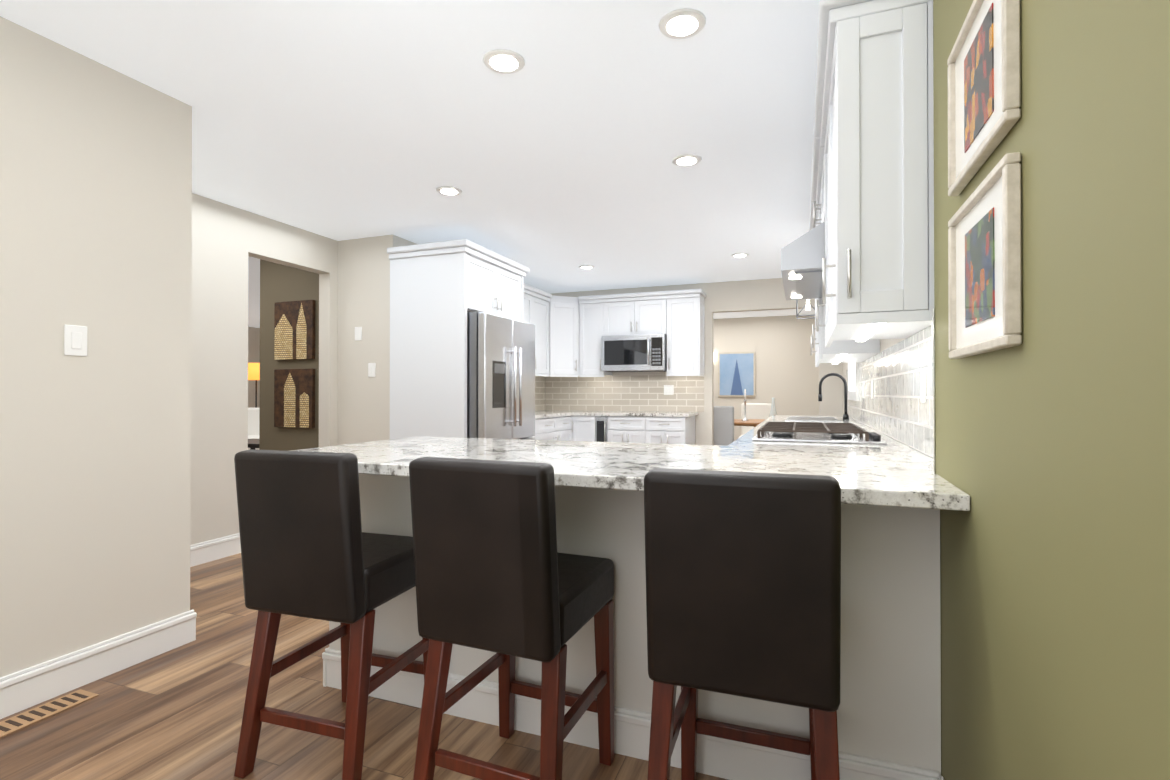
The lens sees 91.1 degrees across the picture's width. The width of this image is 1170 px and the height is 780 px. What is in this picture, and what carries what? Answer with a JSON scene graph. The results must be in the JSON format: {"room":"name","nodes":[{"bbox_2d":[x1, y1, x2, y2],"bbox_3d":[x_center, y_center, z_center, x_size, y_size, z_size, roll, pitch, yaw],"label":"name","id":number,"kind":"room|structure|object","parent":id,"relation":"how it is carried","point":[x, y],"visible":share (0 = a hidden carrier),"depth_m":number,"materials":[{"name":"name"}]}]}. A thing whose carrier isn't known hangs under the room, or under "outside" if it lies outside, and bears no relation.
{"room":"kitchen","nodes":[
{"label":"kitchen","id":0,"kind":"room"},
{"bbox_2d":[0,16,191,676],"bbox_3d":[-3.088,-0.089,1.031,1.250,2.460,3.910,0,0,21],"label":"wall","id":1,"kind":"structure","parent":0,"point":[96,240],"depth_m":2.26,"materials":[{"name":"beige paint"}]},
{"bbox_2d":[64,324,86,355],"bbox_3d":[-1.966,-0.191,2.217,0.010,0.117,0.075,0,0,21],"label":"light switch","id":2,"kind":"object","parent":1,"relation":"attached to","point":[75,340],"visible":1,"depth_m":2.21,"materials":[{"name":"white plastic"}]},
{"bbox_2d":[0,609,196,718],"bbox_3d":[-2.494,1.069,0.799,0.018,0.142,3.950,0,0,21],"label":"baseboard","id":3,"kind":"structure","parent":1,"relation":"attached to","point":[24,689],"depth_m":2.25,"materials":[{"name":"white wood"}]},
{"bbox_2d":[248,327,259,407],"bbox_3d":[-7.773,-0.040,8.505,0.100,2.460,6.820,0,0,21],"label":"wall","id":4,"kind":"structure","parent":0,"point":[253,344],"depth_m":11.44,"materials":[{"name":"beige paint"}]},
{"bbox_2d":[190,193,337,544],"bbox_3d":[-2.563,-0.069,4.019,0.120,2.460,2.070,0,0,21],"label":"wall","id":5,"kind":"structure","parent":0,"point":[227,240],"depth_m":4.01,"materials":[{"name":"beige paint"}]},
{"bbox_2d":[190,533,240,566],"bbox_3d":[-2.492,1.090,4.000,0.018,0.142,2.080,0,0,21],"label":"baseboard","id":6,"kind":"structure","parent":5,"relation":"attached to","point":[213,550],"depth_m":3.91,"materials":[{"name":"white wood"}]},
{"bbox_2d":[259,234,401,450],"bbox_3d":[-2.279,-0.062,5.082,1.500,2.460,0.120,0,0,21],"label":"wall","id":7,"kind":"structure","parent":0,"point":[364,304],"depth_m":4.92,"materials":[{"name":"beige paint"}]},
{"bbox_2d":[274,300,314,359],"bbox_3d":[-2.591,-0.532,5.119,0.450,0.520,0.035,0,0,21],"label":"canvas art","id":8,"kind":"object","parent":7,"relation":"attached to","point":[294,330],"visible":0.98,"depth_m":5.10},
{"bbox_2d":[274,369,314,427],"bbox_3d":[-2.591,0.073,5.115,0.450,0.520,0.035,0,0,21],"label":"canvas art","id":9,"kind":"object","parent":7,"relation":"attached to","point":[294,397],"visible":0.98,"depth_m":5.09},
{"bbox_2d":[355,327,361,340],"bbox_3d":[-1.931,-0.478,4.886,0.075,0.115,0.006,0,0,21],"label":"thermostat","id":10,"kind":"object","parent":7,"relation":"attached to","point":[358,333],"visible":1,"depth_m":4.88,"materials":[{"name":"white plastic"}]},
{"bbox_2d":[368,363,375,376],"bbox_3d":[-1.796,-0.169,4.830,0.075,0.117,0.010,0,0,21],"label":"light switch","id":11,"kind":"object","parent":7,"relation":"attached to","point":[371,369],"visible":1,"depth_m":4.83,"materials":[{"name":"white plastic"}]},
{"bbox_2d":[0,553,727,779],"bbox_3d":[-3.025,1.222,5.644,11.000,0.100,12.600,0,0,21],"label":"floor","id":12,"kind":"structure","parent":0,"point":[175,713],"depth_m":1.94,"materials":[{"name":"brown wood"}]},
{"bbox_2d":[0,689,98,737],"bbox_3d":[-1.934,1.144,2.025,0.110,0.006,0.320,0,0,21],"label":"floor vent","id":13,"kind":"object","parent":12,"relation":"in","point":[33,715],"visible":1,"depth_m":2.04,"materials":[{"name":"brown"}]},
{"bbox_2d":[248,439,258,449],"bbox_3d":[-4.162,0.917,7.305,0.900,0.530,0.600,0,0,21],"label":"side table","id":14,"kind":"object","parent":12,"relation":"on","point":[253,443],"visible":0.19,"depth_m":6.97,"materials":[{"name":"black wood"}]},
{"bbox_2d":[248,408,259,449],"bbox_3d":[-5.354,0.746,9.439,1.100,0.900,0.860,0,0,-19],"label":"armchair","id":15,"kind":"object","parent":12,"relation":"on","point":[253,423],"depth_m":9.63,"materials":[{"name":"white fabric"}]},
{"bbox_2d":[248,363,259,407],"bbox_3d":[-5.880,0.362,10.257,0.440,1.680,0.440,0,0,21],"label":"floor lamp","id":16,"kind":"object","parent":12,"relation":"on","point":[253,371],"visible":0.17,"depth_m":10.10,"materials":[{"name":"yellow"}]},
{"bbox_2d":[234,449,428,779],"bbox_3d":[-0.766,0.663,1.853,0.434,0.968,0.519,0,0,21],"label":"stool","id":17,"kind":"object","parent":12,"relation":"on","point":[310,548],"visible":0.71,"depth_m":1.65,"materials":[{"name":"brown leather"}]},
{"bbox_2d":[387,239,528,438],"bbox_3d":[-1.073,0.003,5.059,0.760,2.330,1.100,0,0,21],"label":"surround","id":18,"kind":"object","parent":12,"relation":"on","point":[439,291],"visible":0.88,"depth_m":4.61,"materials":[{"name":"white wood"}]},
{"bbox_2d":[467,311,534,439],"bbox_3d":[-0.914,0.277,5.002,0.757,1.780,0.910,0,0,21],"label":"fridge","id":19,"kind":"object","parent":12,"relation":"on","point":[500,377],"visible":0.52,"depth_m":4.69,"materials":[{"name":"silver metal"}]},
{"bbox_2d":[409,457,613,779],"bbox_3d":[-0.188,0.661,1.635,0.426,0.968,0.513,0,0,21],"label":"stool","id":20,"kind":"object","parent":12,"relation":"on","point":[501,577],"visible":1,"depth_m":1.44,"materials":[{"name":"brown leather"}]},
{"bbox_2d":[533,418,540,439],"bbox_3d":[-0.860,0.733,5.794,0.635,0.878,0.506,0,0,21],"label":"base cabinet","id":21,"kind":"object","parent":12,"relation":"on","point":[537,436],"depth_m":5.90,"materials":[{"name":"white wood"}]},
{"bbox_2d":[541,416,571,440],"bbox_3d":[-0.621,0.738,6.428,0.635,0.878,0.960,0,0,21],"label":"base cabinet","id":22,"kind":"object","parent":12,"relation":"on","point":[556,428],"depth_m":6.35,"materials":[{"name":"white wood"}]},
{"bbox_2d":[571,415,586,440],"bbox_3d":[0.084,0.741,7.012,0.311,0.878,0.637,0,0,21],"label":"base cabinet","id":23,"kind":"object","parent":12,"relation":"on","point":[579,423],"depth_m":6.74,"materials":[{"name":"white wood"}]},
{"bbox_2d":[535,410,572,418],"bbox_3d":[-0.583,0.279,6.514,0.651,0.036,2.052,0,0,21],"label":"countertop","id":24,"kind":"structure","parent":23,"relation":"on","point":[548,413],"depth_m":6.48,"materials":[{"name":"white stone"}]},
{"bbox_2d":[587,416,610,441],"bbox_3d":[0.299,0.741,6.930,0.263,0.878,0.639,0,0,21],"label":"base cabinet","id":25,"kind":"object","parent":12,"relation":"on","point":[598,427],"depth_m":6.64,"materials":[{"name":"white wood"}]},
{"bbox_2d":[611,416,650,442],"bbox_3d":[0.605,0.740,6.815,0.507,0.878,0.637,0,0,21],"label":"base cabinet","id":26,"kind":"object","parent":12,"relation":"on","point":[650,429],"depth_m":6.51,"materials":[{"name":"white wood"}]},
{"bbox_2d":[651,416,694,444],"bbox_3d":[0.974,0.739,6.676,0.506,0.878,0.637,0,0,21],"label":"base cabinet","id":27,"kind":"object","parent":12,"relation":"on","point":[664,430],"depth_m":6.37,"materials":[{"name":"white wood"}]},
{"bbox_2d":[572,411,698,416],"bbox_3d":[0.612,0.281,6.811,1.357,0.036,0.651,0,0,21],"label":"countertop","id":28,"kind":"structure","parent":27,"relation":"on","point":[583,413],"depth_m":6.61,"materials":[{"name":"white stone"}]},
{"bbox_2d":[714,406,733,445],"bbox_3d":[1.734,0.693,7.356,0.460,0.980,0.520,0,0,29],"label":"dining chair","id":29,"kind":"object","parent":12,"relation":"on","point":[723,425],"visible":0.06,"depth_m":7.07,"materials":[{"name":"grey fabric"}]},
{"bbox_2d":[644,468,840,779],"bbox_3d":[0.399,0.660,1.413,0.422,0.968,0.507,0,0,21],"label":"stool","id":30,"kind":"object","parent":12,"relation":"on","point":[743,584],"visible":1,"depth_m":1.20,"materials":[{"name":"brown leather"}]},
{"bbox_2d":[734,419,765,426],"bbox_3d":[2.453,0.813,8.120,1.120,0.750,1.120,0,0,21],"label":"dining table","id":31,"kind":"object","parent":12,"relation":"on","point":[750,422],"visible":0.12,"depth_m":7.76,"materials":[{"name":"brown wood"}]},
{"bbox_2d":[742,389,748,420],"bbox_3d":[2.259,0.212,8.090,0.100,0.449,0.100,0,0,21],"label":"candlestick","id":32,"kind":"object","parent":31,"relation":"on","point":[744,400],"visible":1,"depth_m":8.08,"materials":[{"name":"silver metal"}]},
{"bbox_2d":[769,398,776,416],"bbox_3d":[2.658,0.272,8.099,0.146,0.329,0.150,0,0,21],"label":"decanter","id":33,"kind":"object","parent":31,"relation":"on","point":[773,411],"visible":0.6,"depth_m":8.08,"materials":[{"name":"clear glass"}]},
{"bbox_2d":[739,403,770,437],"bbox_3d":[2.650,0.703,8.923,0.460,0.980,0.520,0,0,21],"label":"dining chair","id":34,"kind":"object","parent":12,"relation":"on","point":[757,410],"visible":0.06,"depth_m":9.11,"materials":[{"name":"white fabric"}]},
{"bbox_2d":[0,0,818,327],"bbox_3d":[-3.025,-1.339,5.661,11.000,0.100,12.600,0,0,21],"label":"ceiling","id":35,"kind":"structure","parent":0,"point":[338,120],"depth_m":2.77,"materials":[{"name":"white paint"}]},
{"bbox_2d":[436,186,461,195],"bbox_3d":[-0.886,-1.296,3.740,0.170,0.010,0.170,0,0,21],"label":"recessed light","id":36,"kind":"object","parent":35,"relation":"in","point":[449,190],"visible":1,"depth_m":3.72,"materials":[{"name":"white plastic"}]},
{"bbox_2d":[482,49,524,73],"bbox_3d":[-0.323,-1.305,2.287,0.170,0.010,0.170,0,0,21],"label":"recessed light","id":37,"kind":"object","parent":35,"relation":"in","point":[503,61],"visible":1,"depth_m":2.27,"materials":[{"name":"white plastic"}]},
{"bbox_2d":[579,265,594,268],"bbox_3d":[0.017,-1.281,5.986,0.170,0.010,0.170,0,0,21],"label":"recessed light","id":38,"kind":"object","parent":35,"relation":"in","point":[586,267],"visible":0.98,"depth_m":5.97,"materials":[{"name":"white"}]},
{"bbox_2d":[658,8,705,39],"bbox_3d":[0.348,-1.307,2.055,0.170,0.010,0.170,0,0,21],"label":"recessed light","id":39,"kind":"object","parent":35,"relation":"in","point":[681,23],"visible":1,"depth_m":2.04,"materials":[{"name":"white plastic"}]},
{"bbox_2d":[672,154,701,166],"bbox_3d":[0.576,-1.299,3.252,0.170,0.010,0.170,0,0,21],"label":"recessed light","id":40,"kind":"object","parent":35,"relation":"in","point":[685,160],"visible":1,"depth_m":3.23,"materials":[{"name":"white plastic"}]},
{"bbox_2d":[731,253,748,257],"bbox_3d":[1.481,-1.284,5.475,0.170,0.010,0.170,0,0,21],"label":"recessed light","id":41,"kind":"object","parent":35,"relation":"in","point":[738,255],"visible":1,"depth_m":5.46,"materials":[{"name":"white plastic"}]},
{"bbox_2d":[796,299,814,318],"bbox_3d":[1.929,-0.960,4.962,0.191,0.664,0.192,0,0,21],"label":"pendant lantern","id":42,"kind":"object","parent":35,"relation":"hanging from","point":[808,304],"visible":0.23,"depth_m":4.91,"materials":[{"name":"silver metal"}]},
{"bbox_2d":[402,238,541,410],"bbox_3d":[-0.478,-0.044,7.892,0.120,2.460,6.410,0,0,21],"label":"wall","id":43,"kind":"structure","parent":0,"point":[405,242],"depth_m":4.93,"materials":[{"name":"beige paint"}]},
{"bbox_2d":[523,287,550,374],"bbox_3d":[-0.760,-0.648,6.504,0.323,0.910,0.989,0,0,21],"label":"upper cabinet","id":44,"kind":"object","parent":43,"relation":"attached to","point":[536,301],"depth_m":6.68,"materials":[{"name":"white wood"}]},
{"bbox_2d":[535,376,544,410],"bbox_3d":[-0.887,0.035,6.628,0.008,0.450,2.038,0,0,21],"label":"backsplash","id":45,"kind":"structure","parent":43,"relation":"attached to","point":[539,393],"depth_m":7.41,"materials":[{"name":"beige tile"}]},
{"bbox_2d":[329,474,940,774],"bbox_3d":[0.091,0.710,2.198,2.068,0.878,0.690,0,0,21],"label":"peninsula base","id":46,"kind":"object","parent":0,"point":[889,709],"depth_m":1.59,"materials":[{"name":"white"}]},
{"bbox_2d":[322,647,939,779],"bbox_3d":[0.082,1.078,2.199,2.090,0.142,0.730,0,0,21],"label":"baseboard","id":47,"kind":"structure","parent":46,"relation":"attached to","point":[719,757],"depth_m":1.79,"materials":[{"name":"white wood"}]},
{"bbox_2d":[545,278,842,444],"bbox_3d":[1.178,-0.050,7.014,3.600,2.460,0.120,0,0,21],"label":"wall","id":48,"kind":"structure","parent":0,"point":[747,295],"depth_m":6.77,"materials":[{"name":"beige paint"}]},
{"bbox_2d":[549,295,579,376],"bbox_3d":[-0.349,-0.653,7.205,0.606,0.990,0.606,0,0,21],"label":"upper cabinet","id":49,"kind":"object","parent":48,"relation":"attached to","point":[563,336],"visible":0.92,"depth_m":7.00,"materials":[{"name":"white wood"}]},
{"bbox_2d":[579,297,611,376],"bbox_3d":[0.137,-0.644,7.168,0.319,0.910,0.323,0,0,21],"label":"upper cabinet","id":50,"kind":"object","parent":48,"relation":"attached to","point":[592,311],"depth_m":7.02,"materials":[{"name":"white wood"}]},
{"bbox_2d":[546,375,703,411],"bbox_3d":[0.452,0.039,7.219,2.073,0.450,0.008,0,0,21],"label":"backsplash","id":51,"kind":"structure","parent":48,"relation":"attached to","point":[625,393],"depth_m":7.19,"materials":[{"name":"beige tile"}]},
{"bbox_2d":[664,385,673,394],"bbox_3d":[1.021,0.000,6.994,0.121,0.117,0.010,0,0,21],"label":"electrical outlet","id":52,"kind":"object","parent":51,"relation":"attached to","point":[668,389],"visible":1,"depth_m":6.99,"materials":[{"name":"white plastic"}]},
{"bbox_2d":[606,293,665,335],"bbox_3d":[0.646,-0.875,6.977,0.770,0.450,0.323,0,0,21],"label":"upper cabinet","id":53,"kind":"object","parent":48,"relation":"attached to","point":[624,315],"depth_m":6.81,"materials":[{"name":"white wood"}]},
{"bbox_2d":[601,334,666,371],"bbox_3d":[0.618,-0.434,6.906,0.764,0.425,0.474,0,0,21],"label":"microwave","id":54,"kind":"object","parent":53,"relation":"attached to","point":[636,353],"visible":0.98,"depth_m":6.72,"materials":[{"name":"silver metal"}]},
{"bbox_2d":[666,293,705,376],"bbox_3d":[1.189,-0.646,6.770,0.390,0.910,0.323,0,0,21],"label":"upper cabinet","id":55,"kind":"object","parent":48,"relation":"attached to","point":[677,317],"depth_m":6.63,"materials":[{"name":"white wood"}]},
{"bbox_2d":[713,314,818,440],"bbox_3d":[2.373,-0.029,10.176,3.840,2.460,0.120,0,0,21],"label":"wall","id":56,"kind":"structure","parent":0,"point":[786,374],"depth_m":9.78,"materials":[{"name":"beige paint"}]},
{"bbox_2d":[718,352,754,396],"bbox_3d":[2.639,-0.270,9.991,0.630,0.780,0.039,0,0,21],"label":"framed picture","id":57,"kind":"object","parent":56,"relation":"attached to","point":[736,374],"visible":0.96,"depth_m":9.97},
{"bbox_2d":[843,338,923,453],"bbox_3d":[2.614,-0.059,5.552,0.120,2.460,8.600,0,0,21],"label":"wall","id":58,"kind":"structure","parent":0,"point":[885,344],"depth_m":3.17,"materials":[{"name":"beige paint"}]},
{"bbox_2d":[781,221,824,299],"bbox_3d":[1.295,-0.673,2.960,0.508,0.277,0.890,0,0,21],"label":"range hood","id":59,"kind":"object","parent":58,"relation":"attached to","point":[802,256],"visible":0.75,"depth_m":2.62,"materials":[{"name":"silver metal"}]},
{"bbox_2d":[811,132,824,227],"bbox_3d":[1.360,-0.981,2.937,0.368,0.390,0.904,0,0,21],"label":"upper cabinet","id":60,"kind":"object","parent":58,"relation":"attached to","point":[818,180],"visible":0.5,"depth_m":2.93,"materials":[{"name":"white wood"}]},
{"bbox_2d":[809,200,879,366],"bbox_3d":[1.722,-0.675,3.892,0.368,0.990,1.135,0,0,21],"label":"upper cabinet","id":61,"kind":"object","parent":58,"relation":"attached to","point":[844,351],"visible":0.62,"depth_m":3.41,"materials":[{"name":"white wood"}]},
{"bbox_2d":[848,362,859,400],"bbox_3d":[2.260,-0.384,4.833,0.029,0.940,0.840,0,0,21],"label":"window","id":62,"kind":"structure","parent":58,"relation":"in","point":[853,381],"depth_m":4.82,"materials":[{"name":"white"}]},
{"bbox_2d":[814,0,933,347],"bbox_3d":[1.030,-0.687,2.062,0.368,0.990,0.958,0,0,21],"label":"upper cabinet","id":63,"kind":"object","parent":58,"relation":"attached to","point":[874,114],"visible":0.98,"depth_m":1.67,"materials":[{"name":"white wood"}]},
{"bbox_2d":[846,325,934,457],"bbox_3d":[1.812,0.015,3.613,0.008,0.450,4.395,0,0,21],"label":"backsplash","id":64,"kind":"structure","parent":58,"relation":"attached to","point":[895,408],"depth_m":2.57,"materials":[{"name":"tile"}]},
{"bbox_2d":[871,380,872,398],"bbox_3d":[1.784,-0.002,3.567,0.010,0.117,0.075,0,0,21],"label":"light switch","id":65,"kind":"object","parent":64,"relation":"attached to","point":[871,389],"visible":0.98,"depth_m":3.54,"materials":[{"name":"white plastic"}]},
{"bbox_2d":[920,370,925,402],"bbox_3d":[1.219,-0.012,2.070,0.010,0.117,0.075,0,0,21],"label":"light switch","id":66,"kind":"object","parent":64,"relation":"attached to","point":[923,385],"visible":0.94,"depth_m":2.05,"materials":[{"name":"white plastic"}]},
{"bbox_2d":[933,0,1169,779],"bbox_3d":[0.367,-0.097,-0.280,0.200,2.460,3.900,0,0,21],"label":"wall","id":67,"kind":"structure","parent":0,"point":[1052,445],"depth_m":0.79,"materials":[{"name":"green paint"}]},
{"bbox_2d":[932,309,934,472],"bbox_3d":[0.957,0.002,1.574,0.004,0.450,0.011,0,0,21],"label":"trim","id":68,"kind":"structure","parent":67,"relation":"attached to","point":[933,381],"depth_m":1.57,"materials":[{"name":"tile"}]},
{"bbox_2d":[947,0,1020,196],"bbox_3d":[0.780,-0.608,1.139,0.023,0.320,0.400,0,0,21],"label":"picture frame","id":69,"kind":"object","parent":67,"relation":"attached to","point":[984,82],"visible":1,"depth_m":1.11,"materials":[{"name":"white wood"}]},
{"bbox_2d":[948,152,1021,358],"bbox_3d":[0.780,-0.233,1.136,0.023,0.320,0.400,0,0,21],"label":"picture frame","id":70,"kind":"object","parent":67,"relation":"attached to","point":[984,275],"visible":1,"depth_m":1.07,"materials":[{"name":"white wood"}]},
{"bbox_3d":[1.585,0.722,4.044,0.732,0.878,3.720,0,0,21],"label":"base cabinet","id":71,"kind":"object","parent":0,"visible":0},
{"bbox_2d":[290,436,713,490],"bbox_3d":[-0.319,0.251,2.217,1.530,0.036,1.018,0,0,21],"label":"countertop","id":72,"kind":"structure","parent":71,"relation":"on","point":[586,464],"depth_m":2.06,"materials":[{"name":"white stone"}]},
{"bbox_2d":[674,415,969,510],"bbox_3d":[1.416,0.260,3.564,0.711,0.036,4.764,0,0,21],"label":"countertop","id":73,"kind":"structure","parent":71,"relation":"on","point":[892,472],"depth_m":1.75,"materials":[{"name":"white stone"}]},
{"bbox_2d":[785,416,841,421],"bbox_3d":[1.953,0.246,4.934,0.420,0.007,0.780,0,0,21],"label":"sink","id":74,"kind":"object","parent":73,"relation":"in","point":[797,418],"visible":0.96,"depth_m":4.95,"materials":[{"name":"white ceramic"}]},
{"bbox_2d":[752,422,886,443],"bbox_3d":[1.196,0.212,2.986,0.560,0.050,0.920,0,0,21],"label":"cooktop","id":75,"kind":"object","parent":73,"relation":"in","point":[823,432],"visible":1,"depth_m":2.71,"materials":[{"name":"silver metal"}]},
{"bbox_2d":[818,373,848,419],"bbox_3d":[2.101,0.052,4.845,0.241,0.394,0.117,0,0,21],"label":"faucet","id":76,"kind":"object","parent":73,"relation":"on","point":[845,416],"visible":1,"depth_m":4.84,"materials":[{"name":"black metal"}]}
]}

